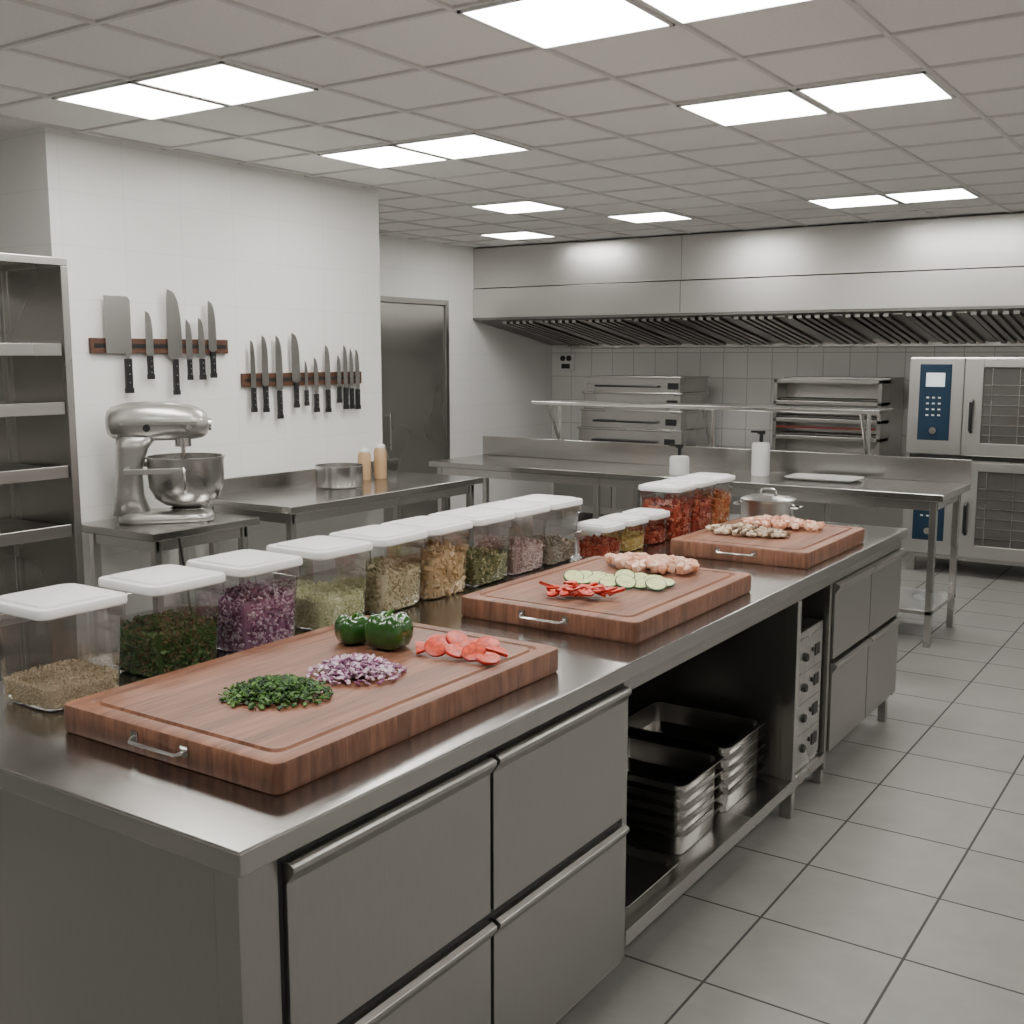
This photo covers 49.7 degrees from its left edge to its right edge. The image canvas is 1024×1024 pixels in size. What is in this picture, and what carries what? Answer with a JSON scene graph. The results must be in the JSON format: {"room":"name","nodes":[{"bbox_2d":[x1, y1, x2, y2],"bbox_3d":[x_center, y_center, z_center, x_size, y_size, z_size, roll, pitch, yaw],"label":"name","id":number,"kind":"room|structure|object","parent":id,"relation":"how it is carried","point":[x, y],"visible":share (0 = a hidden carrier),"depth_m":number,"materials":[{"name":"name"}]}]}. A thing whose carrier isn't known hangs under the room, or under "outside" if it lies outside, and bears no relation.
{"room":"commercial kitchen","nodes":[
{"label":"commercial kitchen","id":0,"kind":"room"},
{"bbox_2d":[0,126,383,660],"bbox_3d":[-2.640,-0.782,8.012,2.050,3.190,2.790,5,10,34],"label":"wall","id":1,"kind":"structure","parent":0,"point":[273,252],"depth_m":7.12,"materials":[{"name":"white paint"}]},
{"bbox_2d":[88,288,227,394],"bbox_3d":[-2.146,-1.047,6.812,0.050,0.650,1.030,5,10,34],"label":"rack","id":2,"kind":"object","parent":1,"relation":"attached to","point":[117,321],"visible":1,"depth_m":6.78,"materials":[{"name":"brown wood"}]},
{"bbox_2d":[240,333,361,418],"bbox_3d":[-1.463,-0.971,7.850,0.050,0.590,1.180,5,10,34],"label":"rack","id":3,"kind":"object","parent":1,"relation":"attached to","point":[279,379],"visible":1,"depth_m":7.76,"materials":[{"name":"brown wood"}]},
{"bbox_2d":[219,458,397,494],"bbox_3d":[-1.469,-0.258,7.918,0.020,0.100,2.000,5,10,34],"label":"backsplash","id":4,"kind":"structure","parent":1,"relation":"attached to","point":[277,479],"depth_m":7.64,"materials":[{"name":"metal"}]},
{"bbox_2d":[218,566,300,652],"bbox_3d":[-0.833,0.287,3.470,0.258,0.257,0.258,5,10,34],"label":"tub","id":5,"kind":"object","parent":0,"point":[260,612],"depth_m":3.40,"materials":[{"name":"clear plastic"}]},
{"bbox_2d":[295,550,370,630],"bbox_3d":[-0.647,0.248,3.746,0.258,0.257,0.258,5,10,34],"label":"tub","id":6,"kind":"object","parent":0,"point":[318,605],"depth_m":3.71,"materials":[{"name":"clear plastic"}]},
{"bbox_2d":[379,234,551,509],"bbox_3d":[-3.682,-0.841,8.430,0.150,3.190,15.150,5,10,34],"label":"wall","id":7,"kind":"structure","parent":0,"point":[496,374],"depth_m":13.08,"materials":[{"name":"white paint"}]},
{"bbox_2d":[380,302,445,522],"bbox_3d":[-1.063,-1.017,12.133,0.082,2.485,1.110,5,10,34],"label":"door","id":8,"kind":"structure","parent":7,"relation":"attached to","point":[412,335],"depth_m":12.10,"materials":[{"name":"metal"}]},
{"bbox_2d":[380,296,449,510],"bbox_3d":[-1.076,-1.046,12.138,0.050,2.560,1.240,5,10,34],"label":"frame","id":9,"kind":"object","parent":7,"relation":"attached to","point":[445,303],"visible":0.46,"depth_m":12.49,"materials":[{"name":"metal"}]},
{"bbox_2d":[0,0,1023,247],"bbox_3d":[0.947,-2.023,5.033,11.500,0.100,15.400,5,10,34],"label":"ceiling","id":10,"kind":"structure","parent":0,"point":[215,27],"depth_m":5.51,"materials":[{"name":"tile"}]},
{"bbox_2d":[52,81,228,119],"bbox_3d":[-1.819,-2.018,5.431,0.586,0.020,0.586,5,10,34],"label":"frame","id":11,"kind":"object","parent":10,"relation":"attached to","point":[58,98],"visible":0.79,"depth_m":5.33,"materials":[{"name":"white metal"}]},
{"bbox_2d":[61,84,219,118],"bbox_3d":[-1.819,-2.020,5.431,0.556,0.015,0.556,5,10,34],"label":"diffuser","id":12,"kind":"object","parent":11,"relation":"attached to","point":[131,99],"visible":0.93,"depth_m":5.42,"materials":[{"name":"white plastic"}]},
{"bbox_2d":[133,61,317,105],"bbox_3d":[-1.312,-1.971,5.094,0.586,0.020,0.586,5,10,34],"label":"frame","id":13,"kind":"object","parent":10,"relation":"attached to","point":[140,80],"visible":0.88,"depth_m":4.99,"materials":[{"name":"white metal"}]},
{"bbox_2d":[142,65,310,103],"bbox_3d":[-1.312,-1.972,5.094,0.556,0.015,0.556,5,10,34],"label":"diffuser","id":14,"kind":"object","parent":13,"relation":"attached to","point":[222,83],"visible":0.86,"depth_m":5.10,"materials":[{"name":"white plastic"}]},
{"bbox_2d":[318,144,449,168],"bbox_3d":[-0.799,-2.231,6.936,0.586,0.020,0.586,5,10,34],"label":"frame","id":15,"kind":"object","parent":10,"relation":"attached to","point":[388,145],"visible":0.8,"depth_m":6.82,"materials":[{"name":"white metal"}]},
{"bbox_2d":[323,146,443,167],"bbox_3d":[-0.799,-2.232,6.935,0.556,0.015,0.556,5,10,34],"label":"diffuser","id":16,"kind":"object","parent":15,"relation":"attached to","point":[384,156],"visible":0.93,"depth_m":6.94,"materials":[{"name":"white plastic"}]},
{"bbox_2d":[393,133,530,159],"bbox_3d":[-0.292,-2.183,6.599,0.586,0.020,0.586,5,10,34],"label":"frame","id":17,"kind":"object","parent":10,"relation":"attached to","point":[468,134],"visible":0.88,"depth_m":6.49,"materials":[{"name":"white metal"}]},
{"bbox_2d":[400,135,524,158],"bbox_3d":[-0.292,-2.184,6.599,0.556,0.015,0.556,5,10,34],"label":"diffuser","id":18,"kind":"object","parent":17,"relation":"attached to","point":[472,145],"visible":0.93,"depth_m":6.61,"materials":[{"name":"white plastic"}]},
{"bbox_2d":[0,0,1023,246],"bbox_3d":[0.947,-1.967,5.041,11.100,0.012,15.000,5,10,34],"label":"grid","id":19,"kind":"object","parent":10,"relation":"attached to","point":[853,4],"depth_m":5.93,"materials":[{"name":"white metal"}]},
{"bbox_2d":[479,231,556,239],"bbox_3d":[0.062,-2.868,11.456,0.586,0.020,0.586,5,10,34],"label":"frame","id":20,"kind":"object","parent":10,"relation":"attached to","point":[517,231],"visible":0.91,"depth_m":11.34,"materials":[{"name":"white metal"}]},
{"bbox_2d":[484,232,552,239],"bbox_3d":[0.062,-2.870,11.456,0.556,0.015,0.556,5,10,34],"label":"diffuser","id":21,"kind":"object","parent":20,"relation":"attached to","point":[520,235],"visible":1,"depth_m":11.44,"materials":[{"name":"white plastic"}]},
{"bbox_2d":[470,200,566,213],"bbox_3d":[0.055,-2.561,9.278,0.586,0.020,0.586,5,10,34],"label":"frame","id":22,"kind":"object","parent":10,"relation":"attached to","point":[562,208],"visible":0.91,"depth_m":9.16,"materials":[{"name":"white metal"}]},
{"bbox_2d":[475,202,560,212],"bbox_3d":[0.055,-2.562,9.278,0.556,0.015,0.556,5,10,34],"label":"diffuser","id":23,"kind":"object","parent":22,"relation":"attached to","point":[518,207],"visible":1,"depth_m":9.28,"materials":[{"name":"white plastic"}]},
{"bbox_2d":[457,0,674,49],"bbox_3d":[0.207,-1.828,4.084,0.586,0.020,0.586,5,10,34],"label":"frame","id":24,"kind":"object","parent":10,"relation":"attached to","point":[632,2],"visible":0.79,"depth_m":4.12,"materials":[{"name":"white metal"}]},
{"bbox_2d":[465,0,666,46],"bbox_3d":[0.207,-1.830,4.084,0.556,0.015,0.556,5,10,34],"label":"ceiling light","id":25,"kind":"object","parent":24,"relation":"attached to","point":[544,23],"visible":1,"depth_m":4.08,"materials":[{"name":"white plastic"}]},
{"bbox_2d":[606,211,693,222],"bbox_3d":[1.242,-2.655,9.944,0.586,0.020,0.586,5,10,34],"label":"frame","id":26,"kind":"object","parent":10,"relation":"attached to","point":[609,216],"visible":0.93,"depth_m":9.82,"materials":[{"name":"white metal"}]},
{"bbox_2d":[612,212,689,221],"bbox_3d":[1.242,-2.656,9.944,0.556,0.015,0.556,5,10,34],"label":"diffuser","id":27,"kind":"object","parent":26,"relation":"attached to","point":[662,216],"visible":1,"depth_m":9.95,"materials":[{"name":"white plastic"}]},
{"bbox_2d":[638,0,816,24],"bbox_3d":[0.713,-1.781,3.748,0.586,0.020,0.586,5,10,34],"label":"frame","id":28,"kind":"object","parent":10,"relation":"attached to","point":[646,3],"visible":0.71,"depth_m":3.99,"materials":[{"name":"white metal"}]},
{"bbox_2d":[645,0,802,21],"bbox_3d":[0.713,-1.782,3.747,0.556,0.015,0.556,5,10,34],"label":"diffuser","id":29,"kind":"object","parent":28,"relation":"attached to","point":[682,10],"visible":1,"depth_m":3.94,"materials":[{"name":"white plastic"}]},
{"bbox_2d":[677,89,830,126],"bbox_3d":[1.227,-2.041,5.589,0.586,0.020,0.586,5,10,34],"label":"frame","id":30,"kind":"object","parent":10,"relation":"attached to","point":[681,106],"visible":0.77,"depth_m":5.46,"materials":[{"name":"white plastic"}]},
{"bbox_2d":[684,92,824,124],"bbox_3d":[1.227,-2.042,5.588,0.556,0.015,0.556,5,10,34],"label":"diffuser","id":31,"kind":"object","parent":30,"relation":"attached to","point":[781,105],"visible":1,"depth_m":5.59,"materials":[{"name":"white plastic"}]},
{"bbox_2d":[806,194,900,208],"bbox_3d":[2.761,-2.512,8.934,0.586,0.020,0.586,5,10,34],"label":"frame","id":32,"kind":"object","parent":10,"relation":"attached to","point":[881,195],"visible":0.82,"depth_m":8.81,"materials":[{"name":"white plastic"}]},
{"bbox_2d":[812,195,895,207],"bbox_3d":[2.761,-2.514,8.934,0.556,0.015,0.556,5,10,34],"label":"diffuser","id":33,"kind":"object","parent":32,"relation":"attached to","point":[867,200],"visible":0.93,"depth_m":8.92,"materials":[{"name":"white plastic"}]},
{"bbox_2d":[796,71,955,112],"bbox_3d":[1.734,-1.993,5.252,0.586,0.020,0.586,5,10,34],"label":"frame","id":34,"kind":"object","parent":10,"relation":"attached to","point":[952,96],"visible":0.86,"depth_m":5.12,"materials":[{"name":"white metal"}]},
{"bbox_2d":[801,74,949,110],"bbox_3d":[1.734,-1.995,5.252,0.556,0.015,0.556,5,10,34],"label":"diffuser","id":35,"kind":"object","parent":34,"relation":"attached to","point":[914,88],"visible":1,"depth_m":5.25,"materials":[{"name":"white plastic"}]},
{"bbox_2d":[883,187,979,202],"bbox_3d":[3.267,-2.465,8.598,0.586,0.020,0.586,5,10,34],"label":"frame","id":36,"kind":"object","parent":10,"relation":"attached to","point":[963,188],"visible":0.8,"depth_m":8.46,"materials":[{"name":"white metal"}]},
{"bbox_2d":[889,189,975,201],"bbox_3d":[3.267,-2.466,8.597,0.556,0.015,0.556,5,10,34],"label":"diffuser","id":37,"kind":"object","parent":36,"relation":"attached to","point":[955,193],"visible":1,"depth_m":8.59,"materials":[{"name":"white plastic"}]},
{"bbox_2d":[384,510,1023,1023],"bbox_3d":[0.947,1.235,5.493,11.500,0.100,15.400,5,10,34],"label":"floor","id":38,"kind":"structure","parent":0,"point":[892,892],"depth_m":4.12,"materials":[{"name":"tile"}]},
{"bbox_2d":[0,253,84,680],"bbox_3d":[-2.855,0.008,5.173,0.550,2.420,1.520,5,10,34],"label":"shelving unit","id":39,"kind":"object","parent":38,"relation":"on","point":[41,527],"visible":0.71,"depth_m":5.73,"materials":[{"name":"silver metal"}]},
{"bbox_2d":[81,512,259,623],"bbox_3d":[-2.021,0.535,6.592,0.690,0.980,0.780,5,10,34],"label":"side table","id":40,"kind":"object","parent":38,"relation":"on","point":[155,539],"visible":0.29,"depth_m":6.34,"materials":[{"name":"silver metal"}]},
{"bbox_2d":[105,401,224,524],"bbox_3d":[-2.016,-0.296,6.460,0.661,0.700,0.539,-2,8,-14],"label":"stand mixer","id":41,"kind":"object","parent":40,"relation":"on","point":[183,481],"visible":1,"depth_m":6.37,"materials":[{"name":"grey metal"}]},
{"bbox_2d":[145,452,224,510],"bbox_3d":[-1.920,-0.174,6.523,0.452,0.317,0.452,-2,8,-14],"label":"bowl","id":42,"kind":"object","parent":41,"relation":"on","point":[204,471],"depth_m":6.36,"materials":[{"name":"metal"}]},
{"bbox_2d":[178,538,184,565],"bbox_3d":[-1.815,0.402,6.213,0.032,0.533,0.112,5,10,34],"label":"power cable","id":43,"kind":"object","parent":40,"relation":"attached to","point":[179,541],"visible":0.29,"depth_m":6.15,"materials":[{"name":"black plastic"}]},
{"bbox_2d":[205,458,482,584],"bbox_3d":[-1.124,0.289,7.761,0.850,1.140,2.000,5,10,34],"label":"work table","id":44,"kind":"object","parent":38,"relation":"on","point":[290,498],"depth_m":7.41,"materials":[{"name":"silver metal"}]},
{"bbox_2d":[314,463,363,488],"bbox_3d":[-1.201,-0.252,7.688,0.343,0.150,0.343,5,10,34],"label":"pot","id":45,"kind":"object","parent":44,"relation":"on","point":[327,475],"visible":1,"depth_m":7.56,"materials":[{"name":"silver metal"}]},
{"bbox_2d":[358,446,370,480],"bbox_3d":[-1.080,-0.359,8.090,0.096,0.250,0.096,5,10,34],"label":"squeeze bottle","id":46,"kind":"object","parent":44,"relation":"on","point":[364,457],"visible":0.91,"depth_m":8.05,"materials":[{"name":"brown plastic"}]},
{"bbox_2d":[373,441,386,478],"bbox_3d":[-0.974,-0.386,8.172,0.096,0.280,0.096,5,10,34],"label":"squeeze bottle","id":47,"kind":"object","parent":44,"relation":"on","point":[380,453],"visible":1,"depth_m":8.14,"materials":[{"name":"brown plastic"}]},
{"bbox_2d":[0,514,907,1023],"bbox_3d":[0.224,0.817,4.379,1.386,1.040,4.640,5,10,34],"label":"kitchen island","id":48,"kind":"object","parent":38,"relation":"on","point":[469,868],"visible":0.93,"depth_m":2.57,"materials":[{"name":"metal"}]},
{"bbox_2d":[0,583,126,710],"bbox_3d":[-1.198,0.353,2.930,0.270,0.277,0.270,5,10,34],"label":"storage container","id":49,"kind":"object","parent":48,"relation":"on","point":[99,612],"visible":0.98,"depth_m":2.91,"materials":[{"name":"clear plastic"}]},
{"bbox_2d":[98,564,225,677],"bbox_3d":[-1.009,0.314,3.210,0.270,0.279,0.270,5,10,34],"label":"storage container","id":50,"kind":"object","parent":48,"relation":"on","point":[152,645],"visible":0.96,"depth_m":3.15,"materials":[{"name":"clear plastic"}]},
{"bbox_2d":[186,549,302,652],"bbox_3d":[-0.833,0.277,3.469,0.270,0.278,0.270,5,10,34],"label":"storage container","id":51,"kind":"object","parent":48,"relation":"on","point":[260,612],"visible":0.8,"depth_m":3.40,"materials":[{"name":"clear plastic"}]},
{"bbox_2d":[64,615,557,794],"bbox_3d":[-0.482,0.460,2.918,0.735,0.072,1.146,5,10,34],"label":"cutting board","id":52,"kind":"object","parent":48,"relation":"on","point":[178,717],"visible":0.81,"depth_m":2.63,"materials":[{"name":"brown wood"}]},
{"bbox_2d":[218,673,333,710],"bbox_3d":[-0.578,0.428,2.723,0.289,0.049,0.248,1,8,8],"label":"chopped parsley","id":53,"kind":"object","parent":52,"relation":"on","point":[277,687],"visible":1,"depth_m":2.68,"materials":[{"name":"green food"}]},
{"bbox_2d":[334,612,367,644],"bbox_3d":[-0.461,0.334,3.212,0.098,0.092,0.098,-5,9,-29],"label":"bell pepper","id":54,"kind":"object","parent":52,"relation":"on","point":[349,630],"visible":0.9,"depth_m":3.17,"materials":[{"name":"green food"}]},
{"bbox_2d":[306,652,407,685],"bbox_3d":[-0.408,0.399,2.896,0.259,0.056,0.231,5,10,34],"label":"onion","id":55,"kind":"object","parent":52,"relation":"on","point":[348,666],"visible":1,"depth_m":2.86,"materials":[{"name":"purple food"}]},
{"bbox_2d":[364,609,412,649],"bbox_3d":[-0.352,0.331,3.159,0.121,0.113,0.121,4,9,26],"label":"bell pepper","id":56,"kind":"object","parent":52,"relation":"on","point":[385,630],"visible":1,"depth_m":3.12,"materials":[{"name":"green food"}]},
{"bbox_2d":[415,630,508,664],"bbox_3d":[-0.137,0.375,3.083,0.283,0.044,0.173,5,10,34],"label":"tomato","id":57,"kind":"object","parent":52,"relation":"on","point":[486,650],"visible":1,"depth_m":3.06,"materials":[{"name":"red food"}]},
{"bbox_2d":[266,536,372,630],"bbox_3d":[-0.647,0.238,3.744,0.270,0.277,0.270,5,10,34],"label":"storage container","id":58,"kind":"object","parent":48,"relation":"on","point":[319,605],"visible":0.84,"depth_m":3.70,"materials":[{"name":"clear plastic"}]},
{"bbox_2d":[329,525,427,613],"bbox_3d":[-0.479,0.204,3.991,0.270,0.279,0.270,5,10,34],"label":"storage container","id":59,"kind":"object","parent":48,"relation":"on","point":[395,585],"visible":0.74,"depth_m":3.93,"materials":[{"name":"clear plastic"}]},
{"bbox_2d":[365,538,425,613],"bbox_3d":[-0.479,0.213,3.992,0.258,0.257,0.258,5,10,34],"label":"tub","id":60,"kind":"object","parent":59,"relation":"in","point":[395,585],"depth_m":3.92,"materials":[{"name":"clear plastic"}]},
{"bbox_2d":[381,516,472,599],"bbox_3d":[-0.323,0.175,4.222,0.270,0.286,0.270,5,10,34],"label":"storage container","id":61,"kind":"object","parent":48,"relation":"on","point":[444,565],"visible":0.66,"depth_m":4.16,"materials":[{"name":"clear plastic"}]},
{"bbox_2d":[428,507,514,585],"bbox_3d":[-0.162,0.137,4.459,0.270,0.277,0.270,5,10,34],"label":"storage container","id":62,"kind":"object","parent":48,"relation":"on","point":[485,566],"visible":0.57,"depth_m":4.40,"materials":[{"name":"clear plastic"}]},
{"bbox_2d":[470,500,549,574],"bbox_3d":[-0.011,0.106,4.681,0.270,0.277,0.270,5,10,34],"label":"storage container","id":63,"kind":"object","parent":48,"relation":"on","point":[525,554],"visible":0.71,"depth_m":4.64,"materials":[{"name":"clear plastic"}]},
{"bbox_2d":[507,494,582,564],"bbox_3d":[0.139,0.075,4.903,0.270,0.278,0.270,5,10,34],"label":"storage container","id":64,"kind":"object","parent":48,"relation":"on","point":[560,549],"visible":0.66,"depth_m":4.88,"materials":[{"name":"clear plastic"}]},
{"bbox_2d":[573,519,624,557],"bbox_3d":[0.393,0.123,4.993,0.191,0.158,0.191,5,10,34],"label":"storage container","id":65,"kind":"object","parent":48,"relation":"on","point":[587,546],"visible":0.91,"depth_m":4.95,"materials":[{"name":"clear plastic"}]},
{"bbox_2d":[577,529,623,557],"bbox_3d":[0.394,0.132,4.995,0.182,0.137,0.182,5,10,34],"label":"tub","id":66,"kind":"object","parent":65,"relation":"in","point":[587,546],"depth_m":4.95,"materials":[{"name":"clear plastic"}]},
{"bbox_2d":[461,556,750,643],"bbox_3d":[0.364,0.301,4.050,0.700,0.072,0.986,5,10,34],"label":"cutting board","id":67,"kind":"object","parent":48,"relation":"on","point":[633,615],"visible":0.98,"depth_m":3.78,"materials":[{"name":"brown wood"}]},
{"bbox_2d":[539,580,625,596],"bbox_3d":[0.244,0.269,3.819,0.319,0.044,0.177,5,10,34],"label":"bell pepper","id":68,"kind":"object","parent":67,"relation":"on","point":[582,590],"visible":1,"depth_m":3.80,"materials":[{"name":"red food"}]},
{"bbox_2d":[563,569,675,590],"bbox_3d":[0.394,0.241,4.043,0.403,0.043,0.199,3,9,23],"label":"slices","id":69,"kind":"object","parent":67,"relation":"on","point":[626,578],"visible":0.92,"depth_m":4.01,"materials":[{"name":"green food"}]},
{"bbox_2d":[604,551,698,574],"bbox_3d":[0.537,0.195,4.319,0.408,0.058,0.262,5,10,34],"label":"chicken","id":70,"kind":"object","parent":67,"relation":"on","point":[636,562],"visible":1,"depth_m":4.25},
{"bbox_2d":[598,513,648,551],"bbox_3d":[0.522,0.096,5.182,0.191,0.157,0.191,5,10,34],"label":"storage container","id":71,"kind":"object","parent":48,"relation":"on","point":[632,541],"visible":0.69,"depth_m":5.13,"materials":[{"name":"clear plastic"}]},
{"bbox_2d":[602,522,647,551],"bbox_3d":[0.522,0.105,5.184,0.182,0.137,0.182,5,10,34],"label":"tub","id":72,"kind":"object","parent":71,"relation":"in","point":[632,541],"depth_m":5.13,"materials":[{"name":"clear plastic"}]},
{"bbox_2d":[622,508,669,544],"bbox_3d":[0.650,0.070,5.372,0.191,0.158,0.191,5,10,34],"label":"storage container","id":73,"kind":"object","parent":48,"relation":"on","point":[654,535],"visible":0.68,"depth_m":5.33,"materials":[{"name":"clear plastic"}]},
{"bbox_2d":[625,517,668,544],"bbox_3d":[0.650,0.079,5.373,0.182,0.137,0.182,5,10,34],"label":"tub","id":74,"kind":"object","parent":73,"relation":"in","point":[654,535],"depth_m":5.33,"materials":[{"name":"clear plastic"}]},
{"bbox_2d":[625,844,680,908],"bbox_3d":[0.278,1.231,3.817,0.480,0.030,0.420,5,10,34],"label":"tray","id":75,"kind":"object","parent":48,"relation":"on","point":[645,868],"visible":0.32,"depth_m":3.83,"materials":[{"name":"metal"}]},
{"bbox_2d":[638,481,695,538],"bbox_3d":[0.778,-0.007,5.554,0.232,0.278,0.232,5,10,34],"label":"storage container","id":76,"kind":"object","parent":48,"relation":"on","point":[679,522],"visible":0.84,"depth_m":5.49,"materials":[{"name":"clear plastic"}]},
{"bbox_2d":[626,735,723,854],"bbox_3d":[0.523,1.060,4.162,0.440,0.273,0.360,5,10,34],"label":"pans","id":77,"kind":"object","parent":48,"relation":"on","point":[672,795],"visible":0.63,"depth_m":4.02,"materials":[{"name":"silver metal"}]},
{"bbox_2d":[661,476,715,532],"bbox_3d":[0.917,-0.037,5.759,0.232,0.276,0.232,5,10,34],"label":"storage container","id":78,"kind":"object","parent":48,"relation":"on","point":[702,506],"visible":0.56,"depth_m":5.70,"materials":[{"name":"clear plastic"}]},
{"bbox_2d":[628,700,765,811],"bbox_3d":[0.730,1.002,4.573,0.520,0.273,0.400,5,10,34],"label":"pans","id":79,"kind":"object","parent":48,"relation":"on","point":[734,737],"visible":0.59,"depth_m":4.58,"materials":[{"name":"silver metal"}]},
{"bbox_2d":[625,774,791,945],"bbox_3d":[0.218,1.191,4.408,1.321,0.050,1.475,5,10,34],"label":"shelf","id":80,"kind":"object","parent":48,"relation":"attached to","point":[730,826],"depth_m":4.03,"materials":[{"name":"metal"}]},
{"bbox_2d":[684,472,734,524],"bbox_3d":[1.057,-0.068,5.964,0.232,0.272,0.232,5,10,34],"label":"storage container","id":81,"kind":"object","parent":48,"relation":"on","point":[721,504],"visible":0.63,"depth_m":5.90,"materials":[{"name":"clear plastic"}]},
{"bbox_2d":[670,517,864,568],"bbox_3d":[1.213,0.137,5.214,0.650,0.072,0.866,5,10,34],"label":"cutting board","id":82,"kind":"object","parent":48,"relation":"on","point":[804,549],"visible":0.83,"depth_m":4.97,"materials":[{"name":"brown wood"}]},
{"bbox_2d":[705,522,790,537],"bbox_3d":[1.104,0.078,5.180,0.413,0.050,0.229,5,10,34],"label":"mushrooms","id":83,"kind":"object","parent":82,"relation":"on","point":[741,529],"visible":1,"depth_m":5.13,"materials":[{"name":"beige food"}]},
{"bbox_2d":[742,514,823,531],"bbox_3d":[1.317,0.046,5.380,0.396,0.057,0.243,5,10,34],"label":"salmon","id":84,"kind":"object","parent":82,"relation":"on","point":[784,521],"visible":1,"depth_m":5.32,"materials":[{"name":"food"}]},
{"bbox_2d":[733,487,802,517],"bbox_3d":[1.407,-0.042,6.077,0.301,0.184,0.341,-2,8,-17],"label":"steel pot","id":85,"kind":"object","parent":48,"relation":"on","point":[752,505],"visible":0.84,"depth_m":5.97,"materials":[{"name":"silver metal"}]},
{"bbox_2d":[796,617,822,772],"bbox_3d":[1.086,0.785,4.942,0.518,0.620,0.340,5,10,34],"label":"control unit","id":86,"kind":"object","parent":48,"relation":"on","point":[811,629],"visible":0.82,"depth_m":4.81,"materials":[{"name":"metal"}]},
{"bbox_2d":[429,436,971,647],"bbox_3d":[1.275,0.111,8.773,4.250,1.210,0.820,5,10,34],"label":"table","id":87,"kind":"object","parent":38,"relation":"on","point":[900,482],"depth_m":8.43,"materials":[{"name":"silver metal"}]},
{"bbox_2d":[669,444,688,474],"bbox_3d":[1.279,-0.402,8.466,0.155,0.230,0.150,5,10,34],"label":"pump dispenser","id":88,"kind":"object","parent":87,"relation":"on","point":[678,464],"visible":0.96,"depth_m":8.41,"materials":[{"name":"white plastic"}]},
{"bbox_2d":[531,400,893,454],"bbox_3d":[1.515,-0.642,8.991,2.990,0.460,0.380,5,10,34],"label":"shelf","id":89,"kind":"object","parent":87,"relation":"attached to","point":[866,434],"visible":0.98,"depth_m":8.80,"materials":[{"name":"metal"}]},
{"bbox_2d":[483,436,971,483],"bbox_3d":[1.498,-0.451,9.029,4.250,0.170,0.020,5,10,34],"label":"backsplash","id":90,"kind":"structure","parent":87,"relation":"on","point":[867,466],"depth_m":8.81,"materials":[{"name":"metal"}]},
{"bbox_2d":[751,430,769,476],"bbox_3d":[1.883,-0.444,8.368,0.135,0.340,0.135,-2,8,-11],"label":"pump dispenser","id":91,"kind":"object","parent":87,"relation":"on","point":[760,462],"visible":1,"depth_m":8.32,"materials":[{"name":"white plastic"}]},
{"bbox_2d":[784,473,863,482],"bbox_3d":[2.290,-0.248,8.119,0.520,0.022,0.320,5,10,34],"label":"serving tray","id":92,"kind":"object","parent":87,"relation":"on","point":[796,476],"visible":1,"depth_m":8.14,"materials":[{"name":"white plastic"}]},
{"bbox_2d":[553,445,909,547],"bbox_3d":[2.468,-0.247,12.419,4.150,0.900,1.072,5,10,34],"label":"range","id":93,"kind":"object","parent":38,"relation":"on","point":[613,500],"visible":0.06,"depth_m":11.52,"materials":[{"name":"metal"}]},
{"bbox_2d":[577,375,710,446],"bbox_3d":[1.534,-1.175,12.867,1.360,0.810,0.862,5,10,34],"label":"oven","id":94,"kind":"object","parent":93,"relation":"on","point":[660,426],"visible":0.82,"depth_m":12.56,"materials":[{"name":"metal"}]},
{"bbox_2d":[772,376,903,455],"bbox_3d":[3.422,-1.006,11.636,1.120,0.820,0.820,5,10,34],"label":"grill","id":95,"kind":"object","parent":93,"relation":"on","point":[791,431],"visible":0.83,"depth_m":11.47,"materials":[{"name":"metal"}]},
{"bbox_2d":[904,551,1023,568],"bbox_3d":[4.398,0.448,10.121,1.400,0.165,0.820,5,10,34],"label":"stand","id":96,"kind":"object","parent":38,"relation":"on","point":[912,555],"visible":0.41,"depth_m":9.88,"materials":[{"name":"metal"}]},
{"bbox_2d":[901,453,1023,562],"bbox_3d":[4.362,-0.076,9.993,1.400,0.899,0.989,5,10,34],"label":"oven","id":97,"kind":"object","parent":96,"relation":"on","point":[991,526],"visible":0.52,"depth_m":9.65,"materials":[{"name":"metal"}]},
{"bbox_2d":[906,357,1023,458],"bbox_3d":[4.362,-0.948,9.870,1.400,0.860,0.989,5,10,34],"label":"oven","id":98,"kind":"object","parent":97,"relation":"on","point":[961,406],"visible":1,"depth_m":9.63,"materials":[{"name":"metal"}]},
{"bbox_2d":[551,345,1023,494],"bbox_3d":[5.169,-1.272,11.490,11.100,3.190,0.150,5,10,34],"label":"wall","id":99,"kind":"structure","parent":0,"point":[737,376],"depth_m":13.06,"materials":[{"name":"tile"}]},
{"bbox_2d":[559,353,574,371],"bbox_3d":[0.702,-1.933,14.280,0.220,0.240,0.090,5,10,34],"label":"wall outlet","id":100,"kind":"object","parent":99,"relation":"attached to","point":[566,360],"visible":1,"depth_m":14.25,"materials":[{"name":"white plastic"}]},
{"bbox_2d":[473,213,1023,348],"bbox_3d":[4.638,-2.158,10.566,11.100,1.137,1.757,5,10,34],"label":"extractor hood","id":101,"kind":"object","parent":99,"relation":"attached to","point":[954,281],"visible":1,"depth_m":11.16,"materials":[{"name":"metal"}]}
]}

